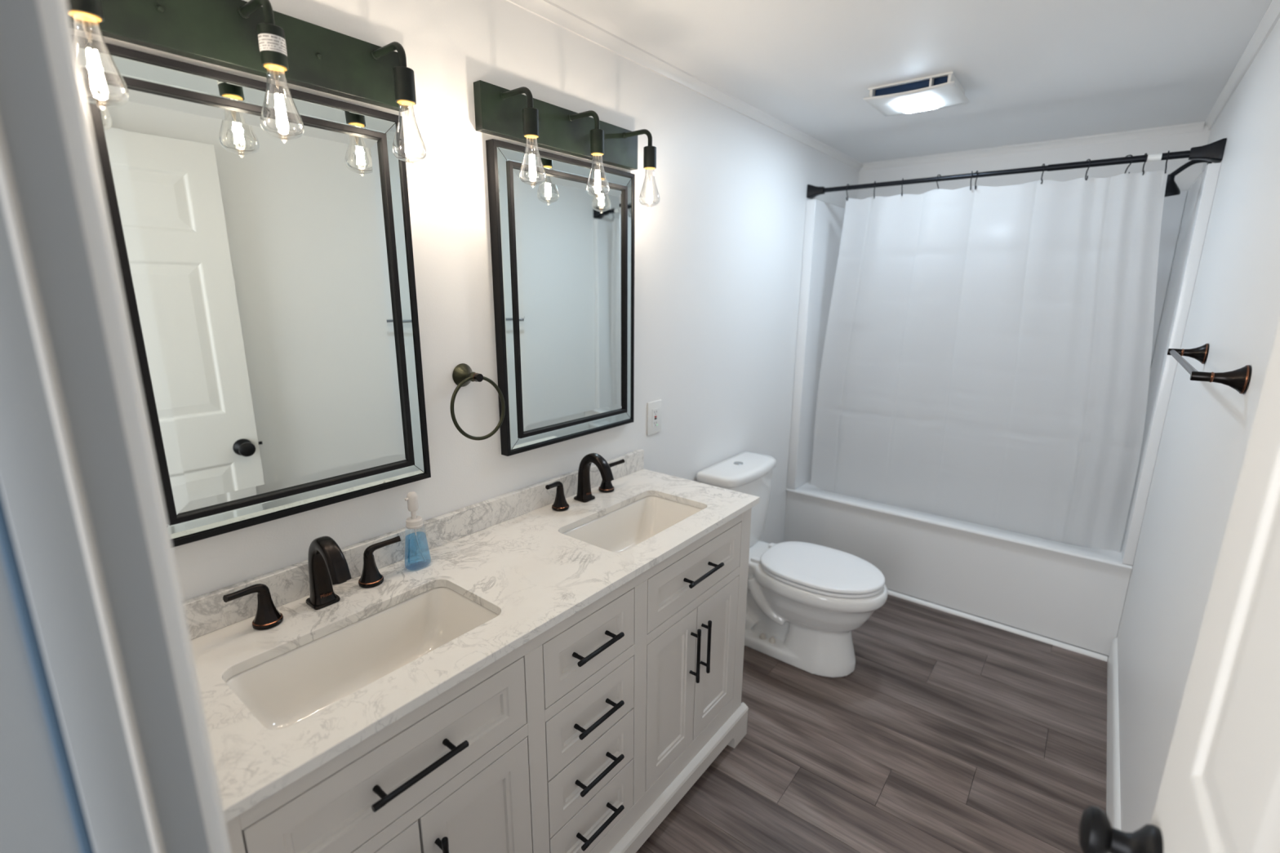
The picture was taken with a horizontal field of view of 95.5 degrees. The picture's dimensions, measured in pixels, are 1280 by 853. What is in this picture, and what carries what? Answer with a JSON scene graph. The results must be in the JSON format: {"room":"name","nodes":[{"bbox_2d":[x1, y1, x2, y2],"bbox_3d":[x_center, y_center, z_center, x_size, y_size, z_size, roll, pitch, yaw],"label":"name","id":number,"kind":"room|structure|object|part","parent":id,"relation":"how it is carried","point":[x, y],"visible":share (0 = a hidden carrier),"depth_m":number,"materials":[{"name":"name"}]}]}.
{"room":"bathroom","nodes":[
{"label":"bathroom","id":0,"kind":"room"},
{"bbox_2d":[72,0,859,600],"bbox_3d":[0.120,-0.135,2.337,0.120,2.375,3.822,11,17,37],"label":"wall","id":1,"kind":"structure","parent":0,"point":[718,259],"depth_m":1.75,"materials":[{"name":"white paint"}]},
{"bbox_2d":[66,0,426,165],"bbox_3d":[-0.643,-0.608,0.993,0.158,0.240,0.600,11,17,37],"label":"vanity light","id":2,"kind":"object","parent":1,"relation":"attached to","point":[249,37],"visible":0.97,"depth_m":0.99,"materials":[{"name":"green paint"}]},
{"bbox_2d":[66,0,104,22],"bbox_3d":[-0.750,-0.584,0.780,0.038,0.058,0.038,11,17,37],"label":"socket","id":3,"kind":"object","parent":2,"relation":"attached to","point":[91,11],"depth_m":0.78,"materials":[{"name":"green paint"}]},
{"bbox_3d":[-0.751,-0.511,0.797,0.010,0.090,0.010,11,17,37],"label":"stem","id":4,"kind":"part","parent":2,"relation":"part of","materials":[{"name":"white glass"}]},
{"bbox_3d":[-0.751,-0.501,0.800,0.064,0.119,0.064,11,17,37],"label":"light bulb","id":5,"kind":"part","parent":2,"relation":"part of","materials":[{"name":"clear glass"}]},
{"bbox_3d":[-0.642,-0.686,0.975,0.108,0.058,0.017,11,17,37],"label":"arm","id":6,"kind":"part","parent":2,"relation":"part of","materials":[{"name":"green paint"}]},
{"bbox_2d":[256,22,288,71],"bbox_3d":[-0.606,-0.625,0.959,0.039,0.058,0.039,11,17,37],"label":"socket","id":7,"kind":"object","parent":2,"relation":"attached to","point":[271,37],"depth_m":0.95,"materials":[{"name":"black metal"}]},
{"bbox_3d":[-0.606,-0.552,0.976,0.010,0.090,0.010,11,17,37],"label":"stem","id":8,"kind":"part","parent":2,"relation":"part of","materials":[{"name":"white glass"}]},
{"bbox_3d":[-0.606,-0.542,0.979,0.064,0.119,0.064,11,17,37],"label":"light bulb","id":9,"kind":"part","parent":2,"relation":"part of","materials":[{"name":"clear glass"}]},
{"bbox_3d":[-0.497,-0.727,1.153,0.108,0.058,0.017,11,17,37],"label":"arm","id":10,"kind":"part","parent":2,"relation":"part of","materials":[{"name":"green paint"}]},
{"bbox_2d":[392,66,416,105],"bbox_3d":[-0.461,-0.667,1.138,0.038,0.058,0.038,11,17,37],"label":"socket","id":11,"kind":"object","parent":2,"relation":"attached to","point":[403,76],"depth_m":1.12,"materials":[{"name":"green paint"}]},
{"bbox_3d":[-0.461,-0.583,1.158,0.064,0.119,0.064,11,17,37],"label":"light bulb","id":12,"kind":"part","parent":2,"relation":"part of","materials":[{"name":"clear glass"}]},
{"bbox_2d":[75,35,431,547],"bbox_3d":[-0.691,-0.221,1.128,0.035,0.809,0.556,11,17,37],"label":"wall mirror","id":13,"kind":"object","parent":1,"relation":"attached to","point":[268,283],"visible":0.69,"depth_m":1.08,"materials":[{"name":"black mirror"}]},
{"bbox_2d":[182,448,644,639],"bbox_3d":[-0.464,0.253,1.553,0.020,0.072,1.522,11,17,37],"label":"backsplash","id":14,"kind":"structure","parent":1,"relation":"attached to","point":[206,613],"depth_m":1.40,"materials":[{"name":"white stone"}]},
{"bbox_2d":[449,363,505,440],"bbox_3d":[-0.426,-0.063,1.475,0.081,0.188,0.162,11,17,37],"label":"towel ring","id":15,"kind":"object","parent":1,"relation":"attached to","point":[463,375],"visible":1,"depth_m":1.46,"materials":[{"name":"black metal"}]},
{"bbox_3d":[-0.431,-0.127,1.470,0.060,0.060,0.060,11,17,37],"label":"post","id":16,"kind":"part","parent":15,"relation":"part of","materials":[{"name":"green metal"}]},
{"bbox_2d":[485,138,635,456],"bbox_3d":[-0.199,-0.361,1.735,0.035,0.809,0.556,11,17,37],"label":"wall mirror","id":17,"kind":"object","parent":1,"relation":"attached to","point":[562,255],"visible":1,"depth_m":1.68,"materials":[{"name":"black mirror"}]},
{"bbox_2d":[473,80,660,207],"bbox_3d":[-0.152,-0.748,1.599,0.158,0.240,0.600,11,17,37],"label":"vanity light","id":18,"kind":"object","parent":1,"relation":"attached to","point":[501,112],"visible":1,"depth_m":1.55,"materials":[{"name":"green paint"}]},
{"bbox_3d":[-0.297,-0.785,1.401,0.108,0.058,0.017,11,17,37],"label":"arm","id":19,"kind":"part","parent":18,"relation":"part of","materials":[{"name":"green paint"}]},
{"bbox_2d":[522,106,539,137],"bbox_3d":[-0.260,-0.724,1.386,0.038,0.058,0.038,11,17,37],"label":"socket","id":20,"kind":"object","parent":18,"relation":"attached to","point":[530,114],"depth_m":1.37,"materials":[{"name":"green paint"}]},
{"bbox_3d":[-0.261,-0.641,1.405,0.064,0.119,0.064,11,17,37],"label":"light bulb","id":21,"kind":"part","parent":18,"relation":"part of","materials":[{"name":"clear glass"}]},
{"bbox_3d":[-0.152,-0.826,1.580,0.108,0.058,0.017,11,17,37],"label":"arm","id":22,"kind":"part","parent":18,"relation":"part of","materials":[{"name":"green paint"}]},
{"bbox_2d":[590,128,604,155],"bbox_3d":[-0.115,-0.765,1.565,0.038,0.058,0.038,11,17,37],"label":"socket","id":23,"kind":"object","parent":18,"relation":"attached to","point":[597,135],"depth_m":1.55,"materials":[{"name":"green paint"}]},
{"bbox_3d":[-0.116,-0.682,1.584,0.064,0.119,0.064,11,17,37],"label":"light bulb","id":24,"kind":"part","parent":18,"relation":"part of","materials":[{"name":"clear glass"}]},
{"bbox_3d":[-0.007,-0.867,1.759,0.108,0.058,0.017,11,17,37],"label":"arm","id":25,"kind":"part","parent":18,"relation":"part of","materials":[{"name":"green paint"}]},
{"bbox_2d":[643,146,656,168],"bbox_3d":[0.030,-0.807,1.744,0.038,0.058,0.038,11,17,37],"label":"socket","id":26,"kind":"object","parent":18,"relation":"attached to","point":[649,152],"depth_m":1.73,"materials":[{"name":"black metal"}]},
{"bbox_3d":[0.029,-0.723,1.763,0.064,0.119,0.064,11,17,37],"label":"light bulb","id":27,"kind":"part","parent":18,"relation":"part of","materials":[{"name":"clear glass"}]},
{"bbox_2d":[646,400,662,435],"bbox_3d":[0.055,-0.034,2.169,0.010,0.124,0.086,11,17,37],"label":"wall outlet","id":28,"kind":"object","parent":1,"relation":"attached to","point":[654,408],"visible":1,"depth_m":2.16,"materials":[{"name":"white plastic"}]},
{"bbox_2d":[652,408,658,426],"bbox_3d":[0.056,-0.033,2.168,0.004,0.068,0.037,11,17,37],"label":"receptacle","id":29,"kind":"object","parent":28,"relation":"attached to","point":[655,411],"depth_m":2.17,"materials":[{"name":"white plastic"}]},
{"bbox_2d":[506,0,862,170],"bbox_3d":[0.189,-1.207,2.045,0.024,0.034,3.604,11,17,37],"label":"trim","id":30,"kind":"structure","parent":1,"relation":"attached to","point":[547,10],"depth_m":1.89,"materials":[{"name":"white paint"}]},
{"bbox_2d":[806,137,1226,199],"bbox_3d":[1.448,-1.076,2.486,1.506,0.071,0.071,11,17,37],"label":"curtain rod","id":31,"kind":"object","parent":1,"relation":"attached to","point":[1213,152],"visible":0.99,"depth_m":2.29,"materials":[{"name":"black metal"}]},
{"bbox_2d":[845,183,848,200],"bbox_3d":[1.010,-1.139,2.826,0.007,0.079,0.036,10,16,35],"label":"curtain hook","id":32,"kind":"object","parent":31,"relation":"hanging from","point":[846,198],"visible":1,"depth_m":2.82,"materials":[{"name":"black metal"}]},
{"bbox_2d":[901,177,903,195],"bbox_3d":[1.208,-1.101,2.675,0.007,0.079,0.036,7,15,25],"label":"curtain hook","id":33,"kind":"object","parent":31,"relation":"hanging from","point":[903,178],"visible":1,"depth_m":2.67,"materials":[{"name":"black metal"}]},
{"bbox_2d":[969,170,973,190],"bbox_3d":[1.429,-1.060,2.506,0.007,0.079,0.036,7,15,27],"label":"curtain hook","id":34,"kind":"object","parent":31,"relation":"hanging from","point":[972,171],"visible":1,"depth_m":2.50,"materials":[{"name":"black metal"}]},
{"bbox_2d":[974,170,977,189],"bbox_3d":[1.443,-1.057,2.495,0.007,0.079,0.036,4,14,14],"label":"curtain hook","id":35,"kind":"object","parent":31,"relation":"hanging from","point":[976,171],"visible":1,"depth_m":2.49,"materials":[{"name":"black metal"}]},
{"bbox_3d":[1.440,-1.078,2.492,1.428,0.025,0.025,11,17,37],"label":"rod","id":36,"kind":"part","parent":31,"relation":"part of","materials":[{"name":"black metal"}]},
{"bbox_2d":[1040,163,1044,184],"bbox_3d":[1.629,-1.022,2.353,0.008,0.079,0.036,5,14,18],"label":"curtain hook","id":37,"kind":"object","parent":31,"relation":"hanging from","point":[1042,180],"visible":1,"depth_m":2.35,"materials":[{"name":"black metal"}]},
{"bbox_2d":[1084,159,1090,180],"bbox_3d":[1.743,-1.001,2.265,0.007,0.079,0.036,3,13,9],"label":"curtain hook","id":38,"kind":"object","parent":31,"relation":"hanging from","point":[1086,175],"visible":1,"depth_m":2.26,"materials":[{"name":"black metal"}]},
{"bbox_2d":[810,169,1168,551],"bbox_3d":[1.488,-0.245,2.706,1.383,1.638,0.129,11,17,37],"label":"shower curtain","id":39,"kind":"object","parent":38,"relation":"hanging from","point":[987,353],"visible":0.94,"depth_m":2.60,"materials":[{"name":"white fabric"}]},
{"bbox_2d":[1124,154,1133,173],"bbox_3d":[1.839,-0.983,2.193,0.007,0.079,0.036,-3,14,-15],"label":"curtain hook","id":40,"kind":"object","parent":31,"relation":"hanging from","point":[1129,154],"visible":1,"depth_m":2.19,"materials":[{"name":"black metal"}]},
{"bbox_2d":[1142,152,1146,175],"bbox_3d":[1.876,-0.976,2.163,0.007,0.079,0.036,7,15,25],"label":"curtain hook","id":41,"kind":"object","parent":31,"relation":"hanging from","point":[1143,171],"visible":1,"depth_m":2.16,"materials":[{"name":"black metal"}]},
{"bbox_2d":[1164,151,1169,173],"bbox_3d":[1.926,-0.966,2.124,0.007,0.079,0.036,11,17,37],"label":"curtain hook","id":42,"kind":"object","parent":31,"relation":"hanging from","point":[1168,152],"visible":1,"depth_m":2.12,"materials":[{"name":"black metal"}]},
{"bbox_2d":[635,588,1108,852],"bbox_3d":[0.414,1.262,1.468,3.200,0.060,5.280,11,17,37],"label":"floor","id":43,"kind":"structure","parent":0,"point":[947,732],"depth_m":1.99,"materials":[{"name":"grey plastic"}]},
{"bbox_2d":[226,507,751,852],"bbox_3d":[-0.275,0.766,1.526,0.499,0.870,1.530,11,17,37],"label":"vanity cabinet","id":44,"kind":"object","parent":43,"relation":"on","point":[584,736],"visible":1,"depth_m":1.29,"materials":[{"name":"white paint"}]},
{"bbox_3d":[-0.387,0.571,0.985,0.019,0.152,0.484,11,17,37],"label":"drawer","id":45,"kind":"part","parent":44,"relation":"part of","materials":[{"name":"white paint"}]},
{"bbox_3d":[-0.465,0.920,0.969,0.019,0.454,0.239,11,17,37],"label":"door","id":46,"kind":"part","parent":44,"relation":"part of","materials":[{"name":"white paint"}]},
{"bbox_3d":[-0.370,0.574,0.973,0.040,0.011,0.172,11,17,37],"label":"handle","id":47,"kind":"part","parent":44,"relation":"part of","materials":[{"name":"black metal"}]},
{"bbox_3d":[-0.355,0.806,1.050,0.040,0.170,0.011,11,17,37],"label":"handle","id":48,"kind":"part","parent":44,"relation":"part of","materials":[{"name":"black metal"}]},
{"bbox_3d":[-0.314,0.877,1.156,0.019,0.454,0.241,11,17,37],"label":"door","id":49,"kind":"part","parent":44,"relation":"part of","materials":[{"name":"white paint"}]},
{"bbox_2d":[190,468,759,822],"bbox_3d":[-0.280,0.333,1.422,0.490,0.020,1.522,11,17,37],"label":"countertop","id":50,"kind":"structure","parent":44,"relation":"on","point":[522,569],"depth_m":1.18,"materials":[{"name":"white stone"}]},
{"bbox_2d":[222,535,400,630],"bbox_3d":[-0.630,0.298,1.176,0.139,0.156,0.344,11,17,37],"label":"faucet","id":51,"kind":"object","parent":50,"relation":"on","point":[328,566],"visible":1,"depth_m":1.16,"materials":[{"name":"brown metal"}]},
{"bbox_3d":[-0.742,0.316,1.096,0.020,0.034,0.079,7,15,25],"label":"lever","id":52,"kind":"part","parent":51,"relation":"part of","materials":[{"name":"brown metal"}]},
{"bbox_3d":[-0.729,0.382,1.139,0.052,0.008,0.052,11,17,37],"label":"handle","id":53,"kind":"part","parent":51,"relation":"part of","materials":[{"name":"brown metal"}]},
{"bbox_3d":[-0.729,0.349,1.132,0.047,0.055,0.047,11,17,37],"label":"handle","id":54,"kind":"part","parent":51,"relation":"part of","materials":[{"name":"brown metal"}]},
{"bbox_3d":[-0.630,0.297,1.175,0.137,0.154,0.049,11,17,37],"label":"spout","id":55,"kind":"part","parent":51,"relation":"part of","materials":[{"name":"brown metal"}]},
{"bbox_3d":[-0.600,0.312,1.291,0.047,0.055,0.047,11,17,37],"label":"handle","id":56,"kind":"part","parent":51,"relation":"part of","materials":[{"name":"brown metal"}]},
{"bbox_3d":[-0.601,0.345,1.299,0.052,0.008,0.052,11,17,37],"label":"handle","id":57,"kind":"part","parent":51,"relation":"part of","materials":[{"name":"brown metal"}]},
{"bbox_3d":[-0.576,0.269,1.298,0.080,0.034,0.020,-8,16,-33],"label":"lever","id":58,"kind":"part","parent":51,"relation":"part of","materials":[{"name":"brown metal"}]},
{"bbox_2d":[225,586,498,729],"bbox_3d":[-0.499,0.485,1.113,0.292,0.134,0.496,11,17,37],"label":"sink","id":59,"kind":"object","parent":50,"relation":"in","point":[284,690],"visible":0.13,"depth_m":1.18,"materials":[{"name":"white ceramic"}]},
{"bbox_2d":[404,491,426,561],"bbox_3d":[-0.525,0.241,1.358,0.044,0.185,0.061,11,17,37],"label":"pump","id":60,"kind":"object","parent":50,"relation":"on","point":[415,522],"visible":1,"depth_m":1.34,"materials":[{"name":"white plastic"}]},
{"bbox_2d":[545,453,624,511],"bbox_3d":[-0.140,0.158,1.782,0.139,0.156,0.344,11,17,37],"label":"faucet","id":61,"kind":"object","parent":50,"relation":"on","point":[584,495],"visible":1,"depth_m":1.77,"materials":[{"name":"brown metal"}]},
{"bbox_3d":[-0.251,0.176,1.702,0.020,0.034,0.079,7,15,25],"label":"lever","id":62,"kind":"part","parent":61,"relation":"part of","materials":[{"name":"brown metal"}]},
{"bbox_3d":[-0.239,0.242,1.745,0.052,0.008,0.052,11,17,37],"label":"handle","id":63,"kind":"part","parent":61,"relation":"part of","materials":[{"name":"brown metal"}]},
{"bbox_3d":[-0.239,0.209,1.738,0.047,0.055,0.047,11,17,37],"label":"handle","id":64,"kind":"part","parent":61,"relation":"part of","materials":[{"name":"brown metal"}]},
{"bbox_3d":[-0.139,0.157,1.781,0.137,0.154,0.049,11,17,37],"label":"spout","id":65,"kind":"part","parent":61,"relation":"part of","materials":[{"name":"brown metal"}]},
{"bbox_3d":[-0.110,0.172,1.897,0.047,0.055,0.047,11,17,37],"label":"handle","id":66,"kind":"part","parent":61,"relation":"part of","materials":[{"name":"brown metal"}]},
{"bbox_3d":[-0.110,0.205,1.905,0.052,0.008,0.052,11,17,37],"label":"handle","id":67,"kind":"part","parent":61,"relation":"part of","materials":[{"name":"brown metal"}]},
{"bbox_3d":[-0.085,0.129,1.903,0.080,0.034,0.020,-8,16,-33],"label":"lever","id":68,"kind":"part","parent":61,"relation":"part of","materials":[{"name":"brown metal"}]},
{"bbox_2d":[562,496,702,552],"bbox_3d":[-0.010,0.348,1.705,0.292,0.134,0.496,11,17,37],"label":"sink","id":69,"kind":"object","parent":50,"relation":"in","point":[620,530],"visible":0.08,"depth_m":1.84,"materials":[{"name":"white ceramic"}]},
{"bbox_3d":[-0.113,0.493,1.323,0.019,0.152,0.296,11,17,37],"label":"drawer","id":70,"kind":"part","parent":44,"relation":"part of","materials":[{"name":"white paint"}]},
{"bbox_3d":[-0.115,0.672,1.366,0.019,0.149,0.296,11,17,37],"label":"drawer","id":71,"kind":"part","parent":44,"relation":"part of","materials":[{"name":"white paint"}]},
{"bbox_3d":[-0.116,0.822,1.401,0.019,0.148,0.296,11,17,37],"label":"drawer","id":72,"kind":"part","parent":44,"relation":"part of","materials":[{"name":"white paint"}]},
{"bbox_3d":[-0.117,0.970,1.436,0.019,0.147,0.296,11,17,37],"label":"drawer","id":73,"kind":"part","parent":44,"relation":"part of","materials":[{"name":"white paint"}]},
{"bbox_3d":[-0.097,0.496,1.311,0.040,0.011,0.146,11,17,37],"label":"handle","id":74,"kind":"part","parent":44,"relation":"part of","materials":[{"name":"black metal"}]},
{"bbox_3d":[-0.098,0.675,1.353,0.040,0.011,0.146,11,17,37],"label":"handle","id":75,"kind":"part","parent":44,"relation":"part of","materials":[{"name":"black metal"}]},
{"bbox_3d":[-0.099,0.825,1.388,0.040,0.011,0.146,11,17,37],"label":"handle","id":76,"kind":"part","parent":44,"relation":"part of","materials":[{"name":"black metal"}]},
{"bbox_3d":[-0.100,0.973,1.423,0.040,0.011,0.146,11,17,37],"label":"handle","id":77,"kind":"part","parent":44,"relation":"part of","materials":[{"name":"black metal"}]},
{"bbox_3d":[0.083,0.764,1.647,0.019,0.454,0.235,11,17,37],"label":"door","id":78,"kind":"part","parent":44,"relation":"part of","materials":[{"name":"white paint"}]},
{"bbox_3d":[-0.278,1.132,1.613,0.480,0.117,1.530,11,17,37],"label":"moulding","id":79,"kind":"part","parent":44,"relation":"part of","materials":[{"name":"white paint"}]},
{"bbox_3d":[0.162,0.414,1.664,0.019,0.152,0.482,11,17,37],"label":"drawer","id":80,"kind":"part","parent":44,"relation":"part of","materials":[{"name":"white paint"}]},
{"bbox_3d":[0.157,0.660,1.682,0.040,0.170,0.011,11,17,37],"label":"handle","id":81,"kind":"part","parent":44,"relation":"part of","materials":[{"name":"black metal"}]},
{"bbox_3d":[0.179,0.417,1.651,0.040,0.011,0.172,11,17,37],"label":"handle","id":82,"kind":"part","parent":44,"relation":"part of","materials":[{"name":"black metal"}]},
{"bbox_3d":[0.193,0.650,1.726,0.040,0.170,0.011,11,17,37],"label":"handle","id":83,"kind":"part","parent":44,"relation":"part of","materials":[{"name":"black metal"}]},
{"bbox_3d":[0.234,0.721,1.833,0.019,0.454,0.243,11,17,37],"label":"door","id":84,"kind":"part","parent":44,"relation":"part of","materials":[{"name":"white paint"}]},
{"bbox_2d":[696,451,887,677],"bbox_3d":[0.663,0.587,2.483,0.754,0.789,0.440,11,17,37],"label":"toilet","id":85,"kind":"object","parent":43,"relation":"on","point":[805,602],"visible":0.81,"depth_m":2.39,"materials":[{"name":"white ceramic"}]},
{"bbox_3d":[0.448,0.187,2.565,0.200,0.043,0.440,11,17,37],"label":"tank lid","id":86,"kind":"part","parent":85,"relation":"part of","materials":[{"name":"white ceramic"}]},
{"bbox_3d":[0.445,0.375,2.611,0.176,0.344,0.416,11,17,37],"label":"tank","id":87,"kind":"part","parent":85,"relation":"part of","materials":[{"name":"white ceramic"}]},
{"bbox_3d":[0.756,0.599,2.411,0.482,0.016,0.368,11,17,37],"label":"seat","id":88,"kind":"part","parent":85,"relation":"part of","materials":[{"name":"white plastic"}]},
{"bbox_3d":[0.754,0.580,2.408,0.492,0.020,0.374,11,17,37],"label":"seat lid","id":89,"kind":"part","parent":85,"relation":"part of","materials":[{"name":"white plastic"}]},
{"bbox_2d":[783,480,1132,655],"bbox_3d":[1.642,0.601,3.151,1.506,0.427,0.742,11,17,37],"label":"bathtub","id":90,"kind":"object","parent":43,"relation":"on","point":[1074,595],"visible":0.74,"depth_m":2.74,"materials":[{"name":"white ceramic"}]},
{"bbox_2d":[795,480,1122,562],"bbox_3d":[1.649,0.568,3.153,1.506,0.362,0.719,11,17,37],"label":"bathtub rim","id":91,"kind":"object","parent":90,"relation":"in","point":[871,536],"depth_m":2.93,"materials":[{"name":"white ceramic"}]},
{"bbox_2d":[887,589,1107,662],"bbox_3d":[1.416,0.884,2.926,1.478,0.017,0.017,11,17,37],"label":"trim","id":92,"kind":"structure","parent":90,"relation":"attached to","point":[1064,646],"depth_m":2.71,"materials":[{"name":"white paint"}]},
{"bbox_2d":[786,162,1221,565],"bbox_3d":[1.652,-0.351,2.930,1.507,1.526,0.738,11,17,37],"label":"shower surround","id":93,"kind":"object","parent":90,"relation":"on","point":[1185,217],"visible":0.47,"depth_m":2.65,"materials":[{"name":"white plastic"}]},
{"bbox_3d":[1.080,-0.459,3.368,0.049,1.526,0.738,11,17,37],"label":"panel","id":94,"kind":"part","parent":93,"relation":"part of","materials":[{"name":"white plastic"}]},
{"bbox_3d":[1.877,-0.413,3.196,1.423,1.526,0.031,11,17,37],"label":"panel","id":95,"kind":"part","parent":93,"relation":"part of","materials":[{"name":"white plastic"}]},
{"bbox_3d":[2.230,-0.243,2.487,0.034,1.526,0.738,11,17,37],"label":"panel","id":96,"kind":"part","parent":93,"relation":"part of","materials":[{"name":"white plastic"}]},
{"bbox_2d":[548,0,1272,163],"bbox_3d":[0.736,-1.132,1.542,1.508,0.060,3.722,11,17,37],"label":"ceiling","id":97,"kind":"structure","parent":0,"point":[1028,71],"depth_m":1.84,"materials":[{"name":"white paint"}]},
{"bbox_2d":[863,71,968,115],"bbox_3d":[1.021,-1.213,2.142,0.301,0.054,0.272,11,17,37],"label":"ceiling fan light","id":98,"kind":"object","parent":97,"relation":"attached to","point":[931,94],"visible":1,"depth_m":2.10,"materials":[{"name":"white plastic"}]},
{"bbox_3d":[1.028,-1.194,2.157,0.124,0.010,0.156,11,17,37],"label":"light panel","id":99,"kind":"part","parent":98,"relation":"part of","materials":[{"name":"white plastic"}]},
{"bbox_2d":[857,124,1209,199],"bbox_3d":[1.911,-0.344,3.271,1.508,2.375,0.100,11,17,37],"label":"wall","id":100,"kind":"structure","parent":0,"point":[1184,180],"depth_m":2.90,"materials":[{"name":"white paint"}]},
{"bbox_2d":[862,121,1204,170],"bbox_3d":[1.880,-1.413,2.968,1.459,0.034,0.024,11,17,37],"label":"trim","id":101,"kind":"structure","parent":100,"relation":"attached to","point":[1196,126],"depth_m":2.87,"materials":[{"name":"white paint"}]},
{"bbox_2d":[1116,17,1279,832],"bbox_3d":[1.398,0.106,1.357,0.120,2.375,3.822,11,17,37],"label":"wall","id":102,"kind":"structure","parent":0,"point":[1234,308],"depth_m":1.48,"materials":[{"name":"white paint"}]},
{"bbox_2d":[1106,637,1120,830],"bbox_3d":[1.119,1.196,1.372,0.014,0.122,2.837,11,17,37],"label":"baseboard","id":103,"kind":"structure","parent":102,"relation":"attached to","point":[1113,775],"depth_m":1.91,"materials":[{"name":"white paint"}]},
{"bbox_2d":[1164,160,1212,196],"bbox_3d":[2.190,-1.007,2.339,0.146,0.156,0.072,11,17,37],"label":"shower fixture","id":104,"kind":"object","parent":102,"relation":"attached to","point":[1172,188],"visible":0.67,"depth_m":2.34,"materials":[{"name":"black metal"}]},
{"bbox_3d":[2.195,-1.033,2.320,0.123,0.069,0.019,11,17,37],"label":"arm","id":105,"kind":"part","parent":104,"relation":"part of","materials":[{"name":"black metal"}]},
{"bbox_2d":[1167,343,1251,394],"bbox_3d":[1.356,-0.154,1.407,0.082,0.058,0.688,11,17,37],"label":"towel bar","id":106,"kind":"object","parent":102,"relation":"attached to","point":[1238,380],"visible":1,"depth_m":1.17,"materials":[{"name":"brown metal"}]},
{"bbox_3d":[1.551,-0.209,1.648,0.082,0.058,0.058,11,17,37],"label":"post","id":107,"kind":"part","parent":106,"relation":"part of","materials":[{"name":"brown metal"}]},
{"bbox_3d":[1.161,-0.098,1.167,0.082,0.058,0.058,11,17,37],"label":"post","id":108,"kind":"part","parent":106,"relation":"part of","materials":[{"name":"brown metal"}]},
{"bbox_2d":[1204,0,1279,130],"bbox_3d":[1.354,-0.987,1.152,0.024,0.034,3.604,11,17,37],"label":"trim","id":109,"kind":"structure","parent":102,"relation":"attached to","point":[1272,15],"depth_m":1.78,"materials":[{"name":"white paint"}]},
{"bbox_3d":[-0.388,0.313,0.430,1.508,2.255,0.118,11,17,37],"label":"wall","id":110,"kind":"structure","parent":0,"visible":0},
{"bbox_2d":[0,494,93,852],"bbox_3d":[-0.427,0.417,0.470,0.006,2.033,0.006,11,17,37],"label":"trim","id":111,"kind":"structure","parent":110,"relation":"attached to","point":[7,549],"depth_m":0.41,"materials":[{"name":"blue paint"}]},
{"bbox_2d":[0,192,153,852],"bbox_3d":[-0.122,0.463,0.259,0.754,2.045,0.032,11,17,37],"label":"trim","id":112,"kind":"structure","parent":110,"relation":"attached to","point":[34,490],"depth_m":0.41,"materials":[{"name":"grey paint"}]},
{"bbox_2d":[0,122,164,852],"bbox_3d":[-0.398,0.411,0.494,0.007,2.033,0.007,11,17,37],"label":"trim","id":113,"kind":"structure","parent":110,"relation":"attached to","point":[7,189],"depth_m":0.40,"materials":[{"name":"grey"}]},
{"bbox_2d":[0,0,209,852],"bbox_3d":[-0.126,0.456,0.251,0.790,2.063,0.118,11,17,37],"label":"trim","id":114,"kind":"structure","parent":110,"relation":"attached to","point":[36,816],"depth_m":0.41,"materials":[{"name":"grey paint"}]},
{"bbox_2d":[36,0,231,852],"bbox_3d":[-0.092,0.421,0.305,0.857,2.105,0.019,11,17,37],"label":"trim","id":115,"kind":"structure","parent":110,"relation":"attached to","point":[55,16],"depth_m":0.44,"materials":[{"name":"white paint"}]},
{"bbox_2d":[1079,320,1279,852],"bbox_3d":[0.406,0.437,0.400,0.156,2.022,0.740,11,17,37],"label":"door","id":116,"kind":"structure","parent":110,"relation":"in","point":[1219,792],"depth_m":0.54,"materials":[{"name":"white paint"}]},
{"bbox_3d":[0.565,0.485,0.668,0.047,0.068,0.068,11,17,37],"label":"knob","id":117,"kind":"part","parent":116,"relation":"part of","materials":[{"name":"black metal"}]}
]}

